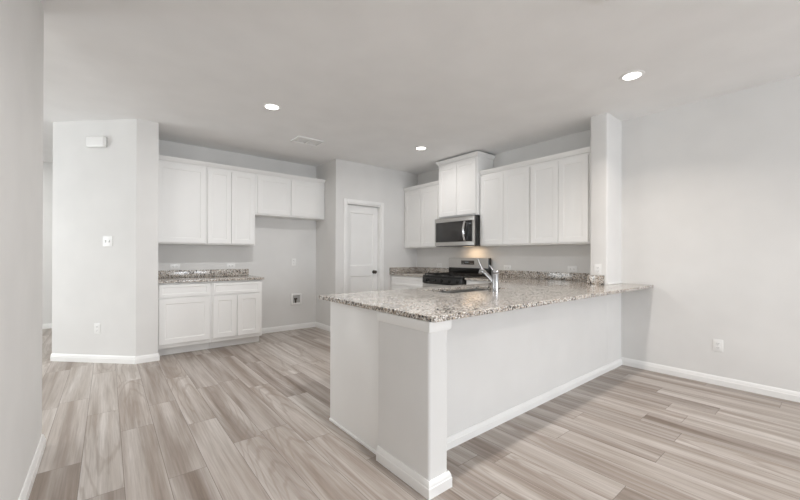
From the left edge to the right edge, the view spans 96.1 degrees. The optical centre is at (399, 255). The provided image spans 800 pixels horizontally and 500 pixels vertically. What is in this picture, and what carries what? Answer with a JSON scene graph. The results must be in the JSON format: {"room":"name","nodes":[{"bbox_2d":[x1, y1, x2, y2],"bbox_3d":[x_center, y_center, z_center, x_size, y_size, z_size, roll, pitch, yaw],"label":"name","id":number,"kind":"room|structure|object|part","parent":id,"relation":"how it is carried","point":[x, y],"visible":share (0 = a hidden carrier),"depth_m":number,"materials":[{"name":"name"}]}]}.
{"room":"kitchen","nodes":[
{"label":"kitchen","id":0,"kind":"room"},
{"bbox_2d":[0,0,43,499],"bbox_3d":[1.000,-0.160,-1.817,0.115,2.740,10.420,0,0,-39],"label":"wall","id":1,"kind":"structure","parent":0,"point":[21,21],"depth_m":1.68,"materials":[{"name":"paint"}]},
{"bbox_2d":[18,434,45,499],"bbox_3d":[0.950,1.169,-1.749,0.131,0.083,10.286,0,0,-39],"label":"baseboard","id":2,"kind":"structure","parent":1,"relation":"attached to","point":[29,481],"depth_m":1.93,"materials":[{"name":"paint"}]},
{"bbox_2d":[42,162,52,323],"bbox_3d":[-4.926,-0.165,6.738,8.370,2.740,0.130,0,0,-39],"label":"wall","id":3,"kind":"structure","parent":0,"point":[47,167],"depth_m":5.93,"materials":[{"name":"paint"}]},
{"bbox_2d":[42,323,51,328],"bbox_3d":[-4.835,1.164,6.718,7.995,0.083,0.016,0,0,-39],"label":"baseboard","id":4,"kind":"structure","parent":3,"relation":"attached to","point":[49,325],"depth_m":5.92,"materials":[{"name":"paint"}]},
{"bbox_2d":[52,119,158,355],"bbox_3d":[-3.417,-0.164,4.170,0.946,2.740,0.823,0,0,-39],"label":"wall","id":5,"kind":"structure","parent":0,"point":[111,190],"depth_m":4.07,"materials":[{"name":"paint"}]},
{"bbox_2d":[86,136,106,147],"bbox_3d":[-3.414,-1.279,4.043,0.230,0.124,0.050,0,0,6],"label":"door chime","id":6,"kind":"object","parent":5,"relation":"attached to","point":[91,141],"visible":1,"depth_m":4.02,"materials":[{"name":"white plastic"}]},
{"bbox_2d":[94,323,99,333],"bbox_3d":[-3.423,0.823,4.061,0.072,0.116,0.008,0,0,6],"label":"wall outlet","id":7,"kind":"object","parent":5,"relation":"attached to","point":[96,325],"visible":1,"depth_m":4.06,"materials":[{"name":"white plastic"}]},
{"bbox_2d":[50,353,159,363],"bbox_3d":[-3.380,1.164,4.070,1.224,0.083,0.208,0,0,-5],"label":"baseboard","id":8,"kind":"structure","parent":5,"relation":"attached to","point":[54,357],"depth_m":4.06,"materials":[{"name":"paint"}]},
{"bbox_2d":[103,236,112,245],"bbox_3d":[-3.296,-0.164,4.046,0.116,0.116,0.016,0,0,6],"label":"light switch","id":9,"kind":"object","parent":5,"relation":"attached to","point":[107,240],"visible":1,"depth_m":4.05,"materials":[{"name":"white plastic"}]},
{"bbox_2d":[158,269,248,277],"bbox_3d":[-2.764,0.246,5.071,1.204,0.098,0.020,0,0,-39],"label":"backsplash","id":10,"kind":"structure","parent":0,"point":[217,272],"depth_m":5.04,"materials":[{"name":"stone"}]},
{"bbox_2d":[158,140,315,327],"bbox_3d":[-2.375,-0.159,5.476,2.320,2.740,0.115,0,0,-39],"label":"wall","id":11,"kind":"structure","parent":0,"point":[278,241],"depth_m":5.67,"materials":[{"name":"paint"}]},
{"bbox_2d":[170,264,179,268],"bbox_3d":[-3.039,0.146,4.855,0.116,0.072,0.008,0,0,-39],"label":"wall outlet","id":12,"kind":"object","parent":11,"relation":"attached to","point":[172,266],"visible":1,"depth_m":4.85,"materials":[{"name":"white plastic"}]},
{"bbox_2d":[158,160,205,244],"bbox_3d":[-2.909,-0.676,4.751,0.570,1.048,0.326,0,0,-39],"label":"upper cabinet","id":13,"kind":"object","parent":11,"relation":"attached to","point":[182,186],"visible":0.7,"depth_m":4.63,"materials":[{"name":"paint"}]},
{"bbox_2d":[206,166,254,245],"bbox_3d":[-2.441,-0.674,5.132,0.636,1.048,0.326,0,0,-39],"label":"upper cabinet","id":14,"kind":"object","parent":11,"relation":"attached to","point":[230,194],"visible":0.98,"depth_m":4.99,"materials":[{"name":"paint"}]},
{"bbox_3d":[-2.467,-0.667,4.913,0.292,0.998,0.020,0,0,-39],"label":"door","id":15,"kind":"part","parent":14,"relation":"part of","materials":[{"name":"paint"}]},
{"bbox_3d":[-2.230,-0.666,5.106,0.306,0.998,0.020,0,0,-39],"label":"door","id":16,"kind":"part","parent":14,"relation":"part of","materials":[{"name":"paint"}]},
{"bbox_2d":[227,263,234,267],"bbox_3d":[-2.493,0.148,5.300,0.116,0.072,0.008,0,0,-39],"label":"wall outlet","id":17,"kind":"object","parent":11,"relation":"attached to","point":[229,265],"visible":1,"depth_m":5.30,"materials":[{"name":"white plastic"}]},
{"bbox_2d":[159,155,325,182],"bbox_3d":[-2.227,-1.224,5.298,2.314,0.052,0.342,0,0,-39],"label":"crown molding","id":18,"kind":"structure","parent":11,"relation":"attached to","point":[161,157],"depth_m":5.03,"materials":[{"name":"paint"}]},
{"bbox_2d":[255,173,324,220],"bbox_3d":[-1.764,-0.897,5.683,1.107,0.596,0.326,0,0,-39],"label":"upper cabinet","id":19,"kind":"object","parent":11,"relation":"attached to","point":[275,197],"visible":0.98,"depth_m":5.53,"materials":[{"name":"paint"}]},
{"bbox_3d":[-1.885,-0.892,5.387,0.485,0.544,0.020,0,0,-39],"label":"door","id":20,"kind":"part","parent":19,"relation":"part of","materials":[{"name":"paint"}]},
{"bbox_3d":[-1.491,-0.890,5.707,0.490,0.544,0.020,0,0,-39],"label":"door","id":21,"kind":"part","parent":19,"relation":"part of","materials":[{"name":"paint"}]},
{"bbox_2d":[262,322,329,333],"bbox_3d":[-1.599,1.172,5.587,1.235,0.083,0.694,0,0,-39],"label":"baseboard","id":22,"kind":"structure","parent":11,"relation":"attached to","point":[311,324],"depth_m":5.86,"materials":[{"name":"paint"}]},
{"bbox_2d":[291,293,301,304],"bbox_3d":[-1.708,0.714,5.925,0.180,0.180,0.030,0,0,-39],"label":"water supply box","id":23,"kind":"object","parent":11,"relation":"attached to","point":[296,298],"visible":1,"depth_m":5.94,"materials":[{"name":"white plastic"}]},
{"bbox_3d":[-1.717,0.714,5.936,0.124,0.124,0.002,0,0,-39],"label":"plate","id":24,"kind":"part","parent":23,"relation":"part of","materials":[{"name":"grey plastic"}]},
{"bbox_2d":[316,159,341,325],"bbox_3d":[-1.217,-0.155,5.982,0.115,2.740,0.793,0,0,-39],"label":"wall","id":25,"kind":"structure","parent":0,"point":[328,230],"depth_m":5.79,"materials":[{"name":"paint"}]},
{"bbox_2d":[342,160,416,292],"bbox_3d":[-0.336,-0.152,6.261,1.604,2.740,0.115,0,0,-39],"label":"wall","id":26,"kind":"structure","parent":0,"point":[364,182],"depth_m":6.29,"materials":[{"name":"paint"}]},
{"bbox_2d":[347,205,376,292],"bbox_3d":[-0.627,0.187,6.017,0.634,2.040,0.107,0,0,-39],"label":"door","id":27,"kind":"structure","parent":26,"relation":"in","point":[362,220],"depth_m":6.04,"materials":[{"name":"paint"}]},
{"bbox_2d":[343,198,383,292],"bbox_3d":[-0.626,0.151,6.016,0.792,2.132,0.131,0,0,-39],"label":"trim","id":28,"kind":"structure","parent":26,"relation":"attached to","point":[380,206],"depth_m":6.18,"materials":[{"name":"paint"}]},
{"bbox_2d":[389,267,416,272],"bbox_3d":[0.074,0.257,6.508,0.652,0.098,0.020,0,0,-39],"label":"backsplash","id":29,"kind":"structure","parent":26,"relation":"attached to","point":[393,269],"depth_m":6.47,"materials":[{"name":"stone"}]},
{"bbox_2d":[28,327,799,499],"bbox_3d":[-0.030,1.261,0.719,8.370,0.100,15.650,0,0,-39],"label":"floor","id":30,"kind":"structure","parent":0,"point":[247,421],"depth_m":2.39,"materials":[{"name":"wood"}]},
{"bbox_2d":[158,281,210,355],"bbox_3d":[-2.820,0.767,4.638,0.574,0.883,0.617,0,0,-39],"label":"base cabinet","id":31,"kind":"object","parent":30,"relation":"on","point":[184,308],"visible":0.92,"depth_m":4.40,"materials":[{"name":"paint"}]},
{"bbox_3d":[-2.631,0.421,4.406,0.541,0.152,0.020,0,0,-39],"label":"drawer","id":32,"kind":"part","parent":31,"relation":"part of","materials":[{"name":"paint"}]},
{"bbox_3d":[-2.632,0.788,4.405,0.541,0.542,0.020,0,0,-39],"label":"door","id":33,"kind":"part","parent":31,"relation":"part of","materials":[{"name":"paint"}]},
{"bbox_2d":[158,269,263,282],"bbox_3d":[-2.558,0.262,4.838,1.230,0.128,0.642,0,0,-39],"label":"countertop","id":34,"kind":"structure","parent":31,"relation":"on","point":[164,276],"depth_m":4.89,"materials":[{"name":"stone"}]},
{"bbox_2d":[209,280,261,348],"bbox_3d":[-2.349,0.769,5.021,0.636,0.883,0.617,0,0,-39],"label":"base cabinet","id":35,"kind":"object","parent":30,"relation":"on","point":[236,306],"visible":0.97,"depth_m":4.78,"materials":[{"name":"paint"}]},
{"bbox_3d":[-2.285,0.789,4.689,0.284,0.542,0.020,0,0,-39],"label":"door","id":36,"kind":"part","parent":35,"relation":"part of","materials":[{"name":"paint"}]},
{"bbox_3d":[-2.165,0.423,4.786,0.590,0.152,0.020,0,0,-39],"label":"drawer","id":37,"kind":"part","parent":35,"relation":"part of","materials":[{"name":"paint"}]},
{"bbox_3d":[-2.052,0.790,4.878,0.296,0.542,0.020,0,0,-39],"label":"door","id":38,"kind":"part","parent":35,"relation":"part of","materials":[{"name":"paint"}]},
{"bbox_2d":[391,275,422,289],"bbox_3d":[0.351,0.779,6.178,0.632,0.883,0.880,0,0,-39],"label":"base cabinet","id":39,"kind":"object","parent":30,"relation":"on","point":[397,281],"visible":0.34,"depth_m":6.01,"materials":[{"name":"paint"}]},
{"bbox_3d":[-0.014,0.798,6.141,0.020,0.542,0.420,0,0,-39],"label":"door","id":40,"kind":"part","parent":39,"relation":"part of","materials":[{"name":"paint"}]},
{"bbox_2d":[389,267,448,276],"bbox_3d":[0.346,0.272,6.173,0.652,0.128,0.882,0,0,-39],"label":"countertop","id":41,"kind":"structure","parent":39,"relation":"on","point":[402,271],"depth_m":6.38,"materials":[{"name":"stone"}]},
{"bbox_2d":[330,289,485,450],"bbox_3d":[0.686,0.775,3.220,2.575,0.883,0.643,0,0,-39],"label":"base cabinet","id":42,"kind":"object","parent":30,"relation":"on","point":[354,331],"visible":0.07,"depth_m":2.39,"materials":[{"name":"paint"}]},
{"bbox_2d":[329,418,375,454],"bbox_3d":[-0.322,1.204,2.410,0.007,0.018,0.625,0,0,-39],"label":"trim","id":43,"kind":"structure","parent":42,"relation":"attached to","point":[330,419],"depth_m":2.39,"materials":[{"name":"paint"}]},
{"bbox_3d":[-0.308,0.771,2.410,0.012,0.883,0.643,0,0,-39],"label":"panel","id":44,"kind":"part","parent":42,"relation":"part of","materials":[{"name":"paint"}]},
{"bbox_2d":[319,270,652,322],"bbox_3d":[0.783,0.270,3.578,3.253,0.128,2.041,0,0,-39],"label":"countertop","id":45,"kind":"structure","parent":42,"relation":"on","point":[517,289],"depth_m":2.74,"materials":[{"name":"stone"}]},
{"bbox_2d":[442,289,484,293],"bbox_3d":[0.593,0.419,3.253,0.786,0.170,0.381,0,0,-39],"label":"sink","id":46,"kind":"object","parent":45,"relation":"in","point":[467,290],"visible":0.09,"depth_m":3.50,"materials":[{"name":"silver metal"}]},
{"bbox_3d":[0.440,0.418,3.128,0.391,0.170,0.381,0,0,-39],"label":"bowl","id":47,"kind":"part","parent":46,"relation":"part of","materials":[{"name":"silver metal"}]},
{"bbox_3d":[0.746,0.419,3.377,0.391,0.170,0.381,0,0,-39],"label":"bowl","id":48,"kind":"part","parent":46,"relation":"part of","materials":[{"name":"silver metal"}]},
{"bbox_2d":[478,259,498,291],"bbox_3d":[0.753,0.164,3.081,0.062,0.277,0.220,0,0,-39],"label":"faucet","id":49,"kind":"object","parent":45,"relation":"on","point":[494,279],"visible":0.99,"depth_m":3.00,"materials":[{"name":"grey metal"}]},
{"bbox_3d":[0.766,0.189,3.065,0.036,0.110,0.120,0,0,-39],"label":"spout","id":50,"kind":"part","parent":49,"relation":"part of","materials":[{"name":"grey metal"}]},
{"bbox_2d":[423,258,490,287],"bbox_3d":[0.845,0.618,5.494,0.724,1.166,0.832,0,0,-39],"label":"gas range","id":51,"kind":"object","parent":30,"relation":"on","point":[460,269],"visible":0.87,"depth_m":5.47,"materials":[{"name":"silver metal"}]},
{"bbox_3d":[0.615,0.723,5.293,0.028,0.593,0.802,0,0,-39],"label":"oven door","id":52,"kind":"part","parent":51,"relation":"part of","materials":[{"name":"silver metal"}]},
{"bbox_3d":[0.615,0.370,5.293,0.030,0.100,0.806,0,0,-39],"label":"control panel","id":53,"kind":"part","parent":51,"relation":"part of","materials":[{"name":"black metal"}]},
{"bbox_2d":[423,274,485,278],"bbox_3d":[0.847,0.307,5.481,0.603,0.026,0.810,0,0,-39],"label":"cooktop","id":54,"kind":"object","parent":51,"relation":"in","point":[427,276],"depth_m":5.26,"materials":[{"name":"black metal"}]},
{"bbox_3d":[1.067,0.115,5.694,0.008,0.153,0.802,0,0,-39],"label":"backguard panel","id":55,"kind":"part","parent":51,"relation":"part of","materials":[{"name":"silver metal"}]},
{"bbox_2d":[466,280,490,284],"bbox_3d":[1.436,0.780,4.845,0.632,0.883,0.898,0,0,-39],"label":"base cabinet","id":56,"kind":"object","parent":30,"relation":"on","point":[467,281],"visible":0.05,"depth_m":4.87,"materials":[{"name":"paint"}]},
{"bbox_2d":[41,0,799,174],"bbox_3d":[-0.021,-1.579,0.723,8.370,0.100,15.650,0,0,-39],"label":"ceiling","id":57,"kind":"structure","parent":0,"point":[375,81],"depth_m":2.89,"materials":[{"name":"paint"}]},
{"bbox_2d":[262,103,280,109],"bbox_3d":[-1.311,-1.524,3.681,0.183,0.008,0.183,0,0,-39],"label":"recessed light","id":58,"kind":"object","parent":57,"relation":"in","point":[270,106],"visible":1,"depth_m":3.67,"materials":[{"name":"paint"}]},
{"bbox_2d":[291,135,324,146],"bbox_3d":[-1.223,-1.517,4.768,0.365,0.018,0.260,0,0,-39],"label":"ceiling vent","id":59,"kind":"object","parent":57,"relation":"in","point":[299,139],"visible":1,"depth_m":4.75,"materials":[{"name":"metal"}]},
{"bbox_2d":[415,146,426,149],"bbox_3d":[0.296,-1.517,5.075,0.183,0.008,0.183,0,0,-39],"label":"recessed light","id":60,"kind":"object","parent":57,"relation":"in","point":[417,147],"visible":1,"depth_m":5.08,"materials":[{"name":"paint"}]},
{"bbox_2d":[619,70,644,80],"bbox_3d":[1.956,-1.515,3.030,0.183,0.008,0.183,0,0,-39],"label":"recessed light","id":61,"kind":"object","parent":57,"relation":"in","point":[635,74],"visible":1,"depth_m":3.02,"materials":[{"name":"paint"}]},
{"bbox_2d":[378,295,606,480],"bbox_3d":[1.113,0.777,2.871,2.848,0.882,0.436,0,0,-39],"label":"wall","id":62,"kind":"structure","parent":0,"point":[433,387],"depth_m":2.41,"materials":[{"name":"paint"}]},
{"bbox_2d":[376,446,451,499],"bbox_3d":[0.066,1.172,2.009,0.169,0.083,0.452,0,0,-39],"label":"baseboard","id":63,"kind":"structure","parent":62,"relation":"attached to","point":[430,489],"depth_m":1.88,"materials":[{"name":"paint"}]},
{"bbox_2d":[377,311,451,332],"bbox_3d":[0.068,0.358,2.011,0.163,0.054,0.449,0,0,-39],"label":"trim","id":64,"kind":"structure","parent":62,"relation":"attached to","point":[416,324],"depth_m":1.88,"materials":[{"name":"paint"}]},
{"bbox_2d":[447,358,621,449],"bbox_3d":[1.295,1.183,3.065,3.071,0.071,0.016,0,0,-39],"label":"baseboard","id":65,"kind":"structure","parent":62,"relation":"attached to","point":[456,439],"depth_m":2.77,"materials":[{"name":"paint"}]},
{"bbox_2d":[590,113,621,363],"bbox_3d":[2.289,-0.147,3.997,0.392,2.740,0.175,0,0,-39],"label":"wall","id":66,"kind":"structure","parent":0,"point":[606,130],"depth_m":3.89,"materials":[{"name":"paint"}]},
{"bbox_2d":[587,275,603,284],"bbox_3d":[2.114,0.259,3.883,0.020,0.098,0.171,0,0,-39],"label":"backsplash","id":67,"kind":"structure","parent":66,"relation":"attached to","point":[591,279],"depth_m":3.87,"materials":[{"name":"stone"}]},
{"bbox_2d":[594,264,601,274],"bbox_3d":[2.131,0.147,3.872,0.008,0.116,0.072,0,0,-39],"label":"wall outlet","id":68,"kind":"object","parent":66,"relation":"attached to","point":[597,267],"visible":1,"depth_m":3.87,"materials":[{"name":"white plastic"}]},
{"bbox_2d":[417,75,799,391],"bbox_3d":[3.167,-0.146,3.321,0.115,2.740,15.650,0,0,-39],"label":"wall","id":69,"kind":"structure","parent":0,"point":[710,190],"depth_m":3.48,"materials":[{"name":"paint"}]},
{"bbox_2d":[403,180,438,191],"bbox_3d":[0.482,-1.191,6.258,0.342,0.052,0.918,0,0,-39],"label":"crown molding","id":70,"kind":"structure","parent":69,"relation":"attached to","point":[434,182],"depth_m":6.14,"materials":[{"name":"paint"}]},
{"bbox_2d":[405,184,451,247],"bbox_3d":[0.485,-0.652,6.261,0.326,1.025,0.918,0,0,-39],"label":"upper cabinet","id":71,"kind":"object","parent":69,"relation":"attached to","point":[421,204],"visible":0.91,"depth_m":6.15,"materials":[{"name":"paint"}]},
{"bbox_3d":[0.226,-0.645,6.336,0.020,0.974,0.409,0,0,-39],"label":"door","id":72,"kind":"part","parent":71,"relation":"part of","materials":[{"name":"paint"}]},
{"bbox_3d":[0.488,-0.645,6.014,0.020,0.974,0.410,0,0,-39],"label":"door","id":73,"kind":"part","parent":71,"relation":"part of","materials":[{"name":"paint"}]},
{"bbox_2d":[417,267,448,272],"bbox_3d":[0.598,0.258,6.365,0.020,0.098,0.861,0,0,-39],"label":"backsplash","id":74,"kind":"structure","parent":69,"relation":"attached to","point":[419,269],"depth_m":6.39,"materials":[{"name":"stone"}]},
{"bbox_2d":[436,151,494,218],"bbox_3d":[0.998,-1.042,5.571,0.408,0.903,0.848,0,0,-39],"label":"upper cabinet","id":75,"kind":"object","parent":69,"relation":"attached to","point":[459,181],"visible":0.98,"depth_m":5.37,"materials":[{"name":"paint"}]},
{"bbox_3d":[0.741,-1.008,5.600,0.020,0.792,0.370,0,0,-39],"label":"door","id":76,"kind":"part","parent":75,"relation":"part of","materials":[{"name":"paint"}]},
{"bbox_2d":[435,215,489,246],"bbox_3d":[0.953,-0.357,5.540,0.512,0.440,0.788,0,0,-39],"label":"microwave","id":77,"kind":"object","parent":75,"relation":"attached to","point":[464,231],"visible":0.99,"depth_m":5.36,"materials":[{"name":"silver metal"}]},
{"bbox_3d":[0.780,-0.362,5.468,0.023,0.304,0.637,0,0,-39],"label":"door glass","id":78,"kind":"part","parent":77,"relation":"part of","materials":[{"name":"black glass"}]},
{"bbox_3d":[0.926,-0.363,5.219,0.066,0.293,0.032,0,0,-39],"label":"door handle","id":79,"kind":"part","parent":77,"relation":"part of","materials":[{"name":"silver metal"}]},
{"bbox_3d":[1.012,-0.362,5.183,0.022,0.304,0.095,0,0,-39],"label":"control panel","id":80,"kind":"part","parent":77,"relation":"part of","materials":[{"name":"black glass"}]},
{"bbox_3d":[0.999,-1.468,5.571,0.408,0.052,0.848,0,0,-39],"label":"crown","id":81,"kind":"part","parent":75,"relation":"part of","materials":[{"name":"paint"}]},
{"bbox_3d":[0.977,-1.007,5.311,0.020,0.792,0.364,0,0,-39],"label":"door","id":82,"kind":"part","parent":75,"relation":"part of","materials":[{"name":"paint"}]},
{"bbox_2d":[504,265,510,269],"bbox_3d":[1.552,0.174,5.204,0.008,0.072,0.116,0,0,-39],"label":"wall outlet","id":83,"kind":"object","parent":69,"relation":"attached to","point":[506,267],"visible":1,"depth_m":5.20,"materials":[{"name":"white plastic"}]},
{"bbox_2d":[480,165,538,246],"bbox_3d":[1.525,-0.651,4.984,0.326,1.025,0.794,0,0,-39],"label":"upper cabinet","id":84,"kind":"object","parent":69,"relation":"attached to","point":[505,195],"visible":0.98,"depth_m":4.84,"materials":[{"name":"paint"}]},
{"bbox_3d":[1.282,-0.644,5.039,0.020,0.974,0.388,0,0,-39],"label":"door","id":85,"kind":"part","parent":84,"relation":"part of","materials":[{"name":"paint"}]},
{"bbox_3d":[1.529,-0.643,4.737,0.020,0.974,0.380,0,0,-39],"label":"door","id":86,"kind":"part","parent":84,"relation":"part of","materials":[{"name":"paint"}]},
{"bbox_2d":[479,146,590,174],"bbox_3d":[1.762,-1.190,4.686,0.342,0.052,1.554,0,0,-39],"label":"crown molding","id":87,"kind":"structure","parent":69,"relation":"attached to","point":[585,149],"depth_m":4.48,"materials":[{"name":"paint"}]},
{"bbox_2d":[492,270,589,280],"bbox_3d":[1.877,0.260,4.794,0.020,0.098,1.537,0,0,-39],"label":"backsplash","id":88,"kind":"structure","parent":69,"relation":"attached to","point":[502,273],"depth_m":4.73,"materials":[{"name":"stone"}]},
{"bbox_2d":[531,152,590,244],"bbox_3d":[2.016,-0.650,4.381,0.326,1.025,0.760,0,0,-39],"label":"upper cabinet","id":89,"kind":"object","parent":69,"relation":"attached to","point":[561,187],"visible":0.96,"depth_m":4.25,"materials":[{"name":"paint"}]},
{"bbox_3d":[1.778,-0.643,4.431,0.020,0.974,0.354,0,0,-39],"label":"door","id":90,"kind":"part","parent":89,"relation":"part of","materials":[{"name":"paint"}]},
{"bbox_3d":[2.001,-0.643,4.157,0.020,0.974,0.340,0,0,-39],"label":"door","id":91,"kind":"part","parent":89,"relation":"part of","materials":[{"name":"paint"}]},
{"bbox_2d":[568,266,576,271],"bbox_3d":[2.145,0.165,4.475,0.008,0.072,0.116,0,0,-39],"label":"wall outlet","id":92,"kind":"object","parent":69,"relation":"attached to","point":[570,268],"visible":1,"depth_m":4.47,"materials":[{"name":"white plastic"}]},
{"bbox_2d":[621,357,799,402],"bbox_3d":[5.223,1.185,0.686,0.016,0.083,8.665,0,0,-39],"label":"baseboard","id":93,"kind":"structure","parent":69,"relation":"attached to","point":[780,393],"depth_m":3.40,"materials":[{"name":"paint"}]},
{"bbox_2d":[713,339,722,351],"bbox_3d":[3.014,0.852,3.406,0.008,0.116,0.072,0,0,-39],"label":"wall outlet","id":94,"kind":"object","parent":69,"relation":"attached to","point":[717,344],"visible":1,"depth_m":3.41,"materials":[{"name":"white plastic"}]}
]}

